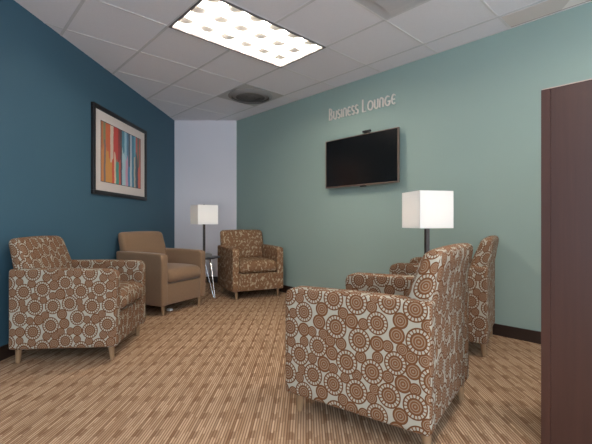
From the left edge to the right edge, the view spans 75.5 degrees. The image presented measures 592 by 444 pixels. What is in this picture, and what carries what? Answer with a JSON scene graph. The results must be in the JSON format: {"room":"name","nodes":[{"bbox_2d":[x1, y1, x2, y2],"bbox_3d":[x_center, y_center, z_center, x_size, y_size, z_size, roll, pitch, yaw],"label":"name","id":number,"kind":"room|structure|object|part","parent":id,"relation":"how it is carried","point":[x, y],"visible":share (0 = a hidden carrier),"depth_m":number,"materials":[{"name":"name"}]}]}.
{"room":"office lounge","nodes":[
{"label":"office lounge","id":0,"kind":"room"},
{"bbox_2d":[0,0,174,346],"bbox_3d":[-2.081,-0.388,2.216,0.133,2.655,7.432,0,0,2],"label":"wall","id":1,"kind":"structure","parent":0,"point":[48,85],"depth_m":3.22,"materials":[{"name":"teal paint"}]},
{"bbox_2d":[0,343,23,360],"bbox_3d":[-2.015,0.893,2.213,0.012,0.094,7.432,0,0,2],"label":"baseboard","id":2,"kind":"structure","parent":1,"relation":"attached to","point":[5,352],"depth_m":2.62,"materials":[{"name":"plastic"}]},
{"bbox_2d":[91,102,146,200],"bbox_3d":[-1.936,-0.715,4.269,0.034,0.885,1.211,0,0,2],"label":"framed picture","id":3,"kind":"object","parent":1,"relation":"attached to","point":[118,145],"visible":1,"depth_m":4.11},
{"bbox_2d":[101,121,139,187],"bbox_3d":[-1.936,-0.715,4.269,0.002,0.604,0.890,0,0,2],"label":"print","id":4,"kind":"object","parent":3,"relation":"attached to","point":[120,150],"depth_m":4.19},
{"bbox_2d":[175,120,236,276],"bbox_3d":[-1.414,-0.388,5.987,1.182,2.655,0.120,0,0,0],"label":"wall","id":5,"kind":"structure","parent":0,"point":[205,150],"depth_m":5.93,"materials":[{"name":"grey paint"}]},
{"bbox_2d":[205,277,217,282],"bbox_3d":[-1.404,0.893,5.921,0.962,0.094,0.012,0,0,0],"label":"baseboard","id":6,"kind":"structure","parent":5,"relation":"attached to","point":[215,279],"depth_m":5.92,"materials":[{"name":"plastic"}]},
{"bbox_2d":[0,283,540,443],"bbox_3d":[1.069,0.980,2.213,6.452,0.080,7.427,0,0,0],"label":"floor","id":7,"kind":"structure","parent":0,"point":[213,371],"depth_m":2.07,"materials":[{"name":"carpet"}]},
{"bbox_2d":[9,236,144,362],"bbox_3d":[-1.579,0.522,2.856,0.736,0.837,0.670,0,0,-6],"label":"armchair","id":8,"kind":"object","parent":7,"relation":"on","point":[57,301],"visible":1,"depth_m":2.54,"materials":[{"name":"fabric"}]},
{"bbox_3d":[-1.851,0.888,2.553,0.042,0.106,0.042,0,0,-6],"label":"leg","id":9,"kind":"part","parent":8,"relation":"part of","materials":[{"name":"brown wood"}]},
{"bbox_3d":[-1.856,0.302,2.829,0.179,0.396,0.600,0,0,-5],"label":"backrest","id":10,"kind":"part","parent":8,"relation":"part of","materials":[{"name":"fabric"}]},
{"bbox_3d":[-1.545,0.575,2.565,0.683,0.530,0.085,0,0,-6],"label":"arm","id":11,"kind":"part","parent":8,"relation":"part of","materials":[{"name":"fabric"}]},
{"bbox_3d":[-1.601,0.575,3.147,0.683,0.530,0.085,0,0,-6],"label":"arm","id":12,"kind":"part","parent":8,"relation":"part of","materials":[{"name":"fabric"}]},
{"bbox_3d":[-1.263,0.888,2.610,0.042,0.106,0.042,0,0,-5],"label":"leg","id":13,"kind":"part","parent":8,"relation":"part of","materials":[{"name":"brown wood"}]},
{"bbox_3d":[-1.559,0.732,2.857,0.629,0.213,0.508,0,0,-6],"label":"seat","id":14,"kind":"part","parent":8,"relation":"part of","materials":[{"name":"fabric"}]},
{"bbox_2d":[120,281,143,309],"bbox_3d":[-1.496,0.541,2.863,0.569,0.163,0.496,0,0,-5],"label":"seat cushion","id":15,"kind":"object","parent":8,"relation":"on","point":[131,292],"depth_m":2.86,"materials":[{"name":"fabric"}]},
{"bbox_3d":[-1.316,0.888,3.157,0.042,0.106,0.042,0,0,-6],"label":"leg","id":16,"kind":"part","parent":8,"relation":"part of","materials":[{"name":"brown wood"}]},
{"bbox_2d":[116,231,204,315],"bbox_3d":[-1.475,0.522,4.207,0.711,0.837,0.670,0,0,26],"label":"armchair","id":17,"kind":"object","parent":7,"relation":"on","point":[172,275],"visible":0.8,"depth_m":4.06,"materials":[{"name":"beige fabric"}]},
{"bbox_3d":[-1.717,0.302,4.324,0.173,0.396,0.600,0,0,26],"label":"backrest","id":18,"kind":"part","parent":17,"relation":"part of","materials":[{"name":"beige fabric"}]},
{"bbox_3d":[-1.597,0.575,3.941,0.660,0.530,0.085,0,0,26],"label":"arm","id":19,"kind":"part","parent":17,"relation":"part of","materials":[{"name":"beige fabric"}]},
{"bbox_3d":[-1.341,0.888,3.838,0.041,0.106,0.042,0,0,26],"label":"leg","id":20,"kind":"part","parent":17,"relation":"part of","materials":[{"name":"brown wood"}]},
{"bbox_3d":[-1.457,0.732,4.199,0.608,0.213,0.508,0,0,26],"label":"seat","id":21,"kind":"part","parent":17,"relation":"part of","materials":[{"name":"beige fabric"}]},
{"bbox_2d":[168,263,200,282],"bbox_3d":[-1.402,0.541,4.173,0.550,0.163,0.496,0,0,26],"label":"seat cushion","id":22,"kind":"object","parent":17,"relation":"on","point":[177,272],"depth_m":4.07,"materials":[{"name":"beige fabric"}]},
{"bbox_3d":[-1.343,0.575,4.469,0.660,0.530,0.085,0,0,26],"label":"arm","id":23,"kind":"part","parent":17,"relation":"part of","materials":[{"name":"beige fabric"}]},
{"bbox_2d":[205,255,219,298],"bbox_3d":[-1.155,0.686,4.802,0.400,0.502,0.404,0,0,0],"label":"side table","id":24,"kind":"object","parent":7,"relation":"on","point":[213,256],"visible":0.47,"depth_m":4.72,"materials":[{"name":"grey metal"}]},
{"bbox_2d":[190,204,217,256],"bbox_3d":[-1.155,0.106,4.800,0.262,0.657,0.262,0,0,-35],"label":"table lamp","id":25,"kind":"object","parent":24,"relation":"on","point":[199,214],"visible":0.89,"depth_m":4.71,"materials":[{"name":"white fabric"}]},
{"bbox_3d":[-1.155,-0.091,4.800,0.262,0.238,0.262,0,0,-35],"label":"lamp shade","id":26,"kind":"part","parent":25,"relation":"part of","materials":[{"name":"white fabric"}]},
{"bbox_3d":[-1.147,0.699,4.926,0.110,0.477,0.157,0,0,0],"label":"hairpin leg","id":27,"kind":"part","parent":24,"relation":"part of","materials":[{"name":"silver metal"}]},
{"bbox_3d":[-1.067,0.699,4.737,0.154,0.477,0.141,0,0,0],"label":"hairpin leg","id":28,"kind":"part","parent":24,"relation":"part of","materials":[{"name":"silver metal"}]},
{"bbox_2d":[218,230,282,299],"bbox_3d":[-0.608,0.522,4.980,0.670,0.837,0.711,0,0,-27],"label":"armchair","id":29,"kind":"object","parent":7,"relation":"on","point":[245,263],"visible":1,"depth_m":4.80,"materials":[{"name":"fabric"}]},
{"bbox_3d":[-0.865,0.575,4.840,0.085,0.530,0.660,0,0,-27],"label":"arm","id":30,"kind":"part","parent":29,"relation":"part of","materials":[{"name":"fabric"}]},
{"bbox_3d":[-0.731,0.302,5.219,0.600,0.396,0.173,0,0,-27],"label":"backrest","id":31,"kind":"part","parent":29,"relation":"part of","materials":[{"name":"fabric"}]},
{"bbox_2d":[239,257,276,272],"bbox_3d":[-0.571,0.541,4.908,0.496,0.163,0.550,0,0,-27],"label":"seat cushion","id":32,"kind":"object","parent":29,"relation":"on","point":[246,264],"depth_m":4.70,"materials":[{"name":"fabric"}]},
{"bbox_3d":[-0.599,0.732,4.963,0.508,0.213,0.608,0,0,-27],"label":"seat","id":33,"kind":"part","parent":29,"relation":"part of","materials":[{"name":"fabric"}]},
{"bbox_3d":[-0.345,0.575,5.109,0.085,0.530,0.660,0,0,-27],"label":"arm","id":34,"kind":"part","parent":29,"relation":"part of","materials":[{"name":"fabric"}]},
{"bbox_2d":[286,243,472,443],"bbox_3d":[0.442,0.522,1.967,0.764,0.837,0.714,0,0,36],"label":"armchair","id":35,"kind":"object","parent":7,"relation":"on","point":[391,349],"visible":1,"depth_m":1.65,"materials":[{"name":"fabric"}]},
{"bbox_3d":[0.026,0.888,1.903,0.044,0.106,0.045,0,0,36],"label":"leg","id":36,"kind":"part","parent":35,"relation":"part of","materials":[{"name":"brown wood"}]},
{"bbox_3d":[0.256,0.575,1.716,0.710,0.530,0.090,0,0,36],"label":"arm","id":37,"kind":"part","parent":35,"relation":"part of","materials":[{"name":"fabric"}]},
{"bbox_3d":[0.618,0.575,2.224,0.710,0.530,0.090,0,0,36],"label":"arm","id":38,"kind":"part","parent":35,"relation":"part of","materials":[{"name":"fabric"}]},
{"bbox_3d":[0.525,0.888,1.547,0.044,0.106,0.045,0,0,36],"label":"leg","id":39,"kind":"part","parent":35,"relation":"part of","materials":[{"name":"brown wood"}]},
{"bbox_3d":[0.677,0.302,1.799,0.186,0.396,0.639,0,0,36],"label":"backrest","id":40,"kind":"part","parent":35,"relation":"part of","materials":[{"name":"fabric"}]},
{"bbox_3d":[0.679,0.635,1.798,0.110,0.390,0.530,0,0,36],"label":"panel","id":41,"kind":"part","parent":35,"relation":"part of","materials":[{"name":"fabric"}]},
{"bbox_3d":[0.865,0.888,2.024,0.044,0.106,0.045,0,0,36],"label":"leg","id":42,"kind":"part","parent":35,"relation":"part of","materials":[{"name":"brown wood"}]},
{"bbox_2d":[389,235,498,356],"bbox_3d":[1.191,0.522,3.063,0.739,0.837,0.670,0,0,31],"label":"armchair","id":43,"kind":"object","parent":7,"relation":"on","point":[481,277],"visible":0.44,"depth_m":2.65,"materials":[{"name":"fabric"}]},
{"bbox_3d":[1.033,0.575,2.817,0.686,0.530,0.085,0,0,31],"label":"arm","id":44,"kind":"part","parent":43,"relation":"part of","materials":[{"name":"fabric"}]},
{"bbox_3d":[1.339,0.575,3.316,0.686,0.530,0.085,0,0,31],"label":"arm","id":45,"kind":"part","parent":43,"relation":"part of","materials":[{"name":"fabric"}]},
{"bbox_3d":[1.304,0.888,2.671,0.043,0.106,0.042,0,0,31],"label":"leg","id":46,"kind":"part","parent":43,"relation":"part of","materials":[{"name":"brown wood"}]},
{"bbox_3d":[1.429,0.302,2.917,0.180,0.396,0.600,0,0,31],"label":"backrest","id":47,"kind":"part","parent":43,"relation":"part of","materials":[{"name":"fabric"}]},
{"bbox_3d":[1.431,0.635,2.916,0.107,0.390,0.498,0,0,31],"label":"panel","id":48,"kind":"part","parent":43,"relation":"part of","materials":[{"name":"fabric"}]},
{"bbox_2d":[541,79,591,443],"bbox_3d":[1.556,0.193,1.340,0.423,1.494,1.104,0,0,-43],"label":"cabinet","id":49,"kind":"object","parent":7,"relation":"on","point":[566,109],"visible":1,"depth_m":1.54,"materials":[{"name":"brown wood"}]},
{"bbox_3d":[1.037,0.195,1.585,0.004,1.490,0.034,0,0,-43],"label":"corner trim","id":50,"kind":"part","parent":49,"relation":"part of","materials":[{"name":"brown wood"}]},
{"bbox_3d":[0.850,0.686,2.562,0.400,0.502,0.404,0,0,0],"label":"side table","id":51,"kind":"object","parent":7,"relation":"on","visible":0},
{"bbox_2d":[402,190,453,253],"bbox_3d":[0.872,0.112,2.545,0.236,0.647,0.236,0,0,-12],"label":"table lamp","id":52,"kind":"object","parent":51,"relation":"on","point":[420,208],"visible":0.88,"depth_m":2.44,"materials":[{"name":"white fabric"}]},
{"bbox_3d":[0.872,-0.080,2.545,0.236,0.240,0.236,0,0,-12],"label":"lamp shade","id":53,"kind":"part","parent":52,"relation":"part of","materials":[{"name":"white fabric"}]},
{"bbox_2d":[14,0,546,119],"bbox_3d":[1.069,-1.637,2.213,6.452,0.125,7.427,0,0,0],"label":"ceiling","id":54,"kind":"structure","parent":0,"point":[325,22],"depth_m":3.35,"materials":[{"name":"tile"}]},
{"bbox_2d":[169,0,325,67],"bbox_3d":[-0.379,-1.606,3.251,1.194,0.082,0.620,0,0,-43],"label":"ceiling light","id":55,"kind":"object","parent":54,"relation":"attached to","point":[222,23],"visible":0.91,"depth_m":3.25,"materials":[{"name":"white plastic"}]},
{"bbox_2d":[217,84,283,105],"bbox_3d":[-0.570,-1.563,4.769,0.593,0.036,0.616,0,0,-43],"label":"ceiling vent","id":56,"kind":"object","parent":54,"relation":"in","point":[246,94],"visible":1,"depth_m":4.71,"materials":[{"name":"grey metal"}]},
{"bbox_2d":[43,0,509,120],"bbox_3d":[1.071,-1.573,2.213,6.448,0.002,7.427,0,0,0],"label":"trim","id":57,"kind":"structure","parent":54,"relation":"attached to","point":[482,1],"depth_m":3.33,"materials":[{"name":"white metal"}]},
{"bbox_2d":[60,0,545,120],"bbox_3d":[1.077,-1.573,2.213,6.434,0.002,7.427,0,0,0],"label":"trim","id":58,"kind":"structure","parent":54,"relation":"attached to","point":[81,3],"depth_m":3.27,"materials":[{"name":"grey metal"}]},
{"bbox_2d":[355,0,425,18],"bbox_3d":[0.685,-1.571,2.548,0.593,0.020,0.616,0,0,-43],"label":"ceiling vent","id":59,"kind":"object","parent":54,"relation":"in","point":[385,9],"visible":1,"depth_m":2.77,"materials":[{"name":"white metal"}]},
{"bbox_2d":[501,0,589,26],"bbox_3d":[2.067,-1.573,2.580,0.223,0.003,1.190,0,0,-43],"label":"ceiling light","id":60,"kind":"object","parent":54,"relation":"in","point":[548,7],"depth_m":2.84,"materials":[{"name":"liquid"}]},
{"bbox_2d":[237,2,591,331],"bbox_3d":[1.729,-0.388,3.205,0.120,2.655,7.600,0,0,-43],"label":"wall","id":61,"kind":"structure","parent":0,"point":[468,116],"depth_m":3.61,"materials":[{"name":"green paint"}]},
{"bbox_2d":[325,127,399,188],"bbox_3d":[0.705,-0.657,4.136,0.090,0.560,0.964,0,0,-43],"label":"television","id":62,"kind":"object","parent":61,"relation":"attached to","point":[372,158],"visible":1,"depth_m":4.05,"materials":[{"name":"black plastic"}]},
{"bbox_2d":[329,94,395,120],"bbox_3d":[0.699,-1.264,4.186,0.018,0.143,0.892,0,0,-43],"label":"wall sign","id":63,"kind":"object","parent":61,"relation":"attached to","point":[347,110],"visible":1,"depth_m":4.16,"materials":[{"name":"silver metal"}]},
{"bbox_2d":[270,285,540,343],"bbox_3d":[1.681,0.893,3.159,0.012,0.094,7.600,0,0,-43],"label":"baseboard","id":64,"kind":"structure","parent":61,"relation":"attached to","point":[533,336],"depth_m":3.07,"materials":[{"name":"plastic"}]},
{"bbox_2d":[236,0,591,120],"bbox_3d":[1.679,-1.570,3.158,0.018,0.002,7.600,0,0,-43],"label":"trim","id":65,"kind":"structure","parent":61,"relation":"attached to","point":[590,0],"depth_m":3.48,"materials":[{"name":"white metal"}]}
]}

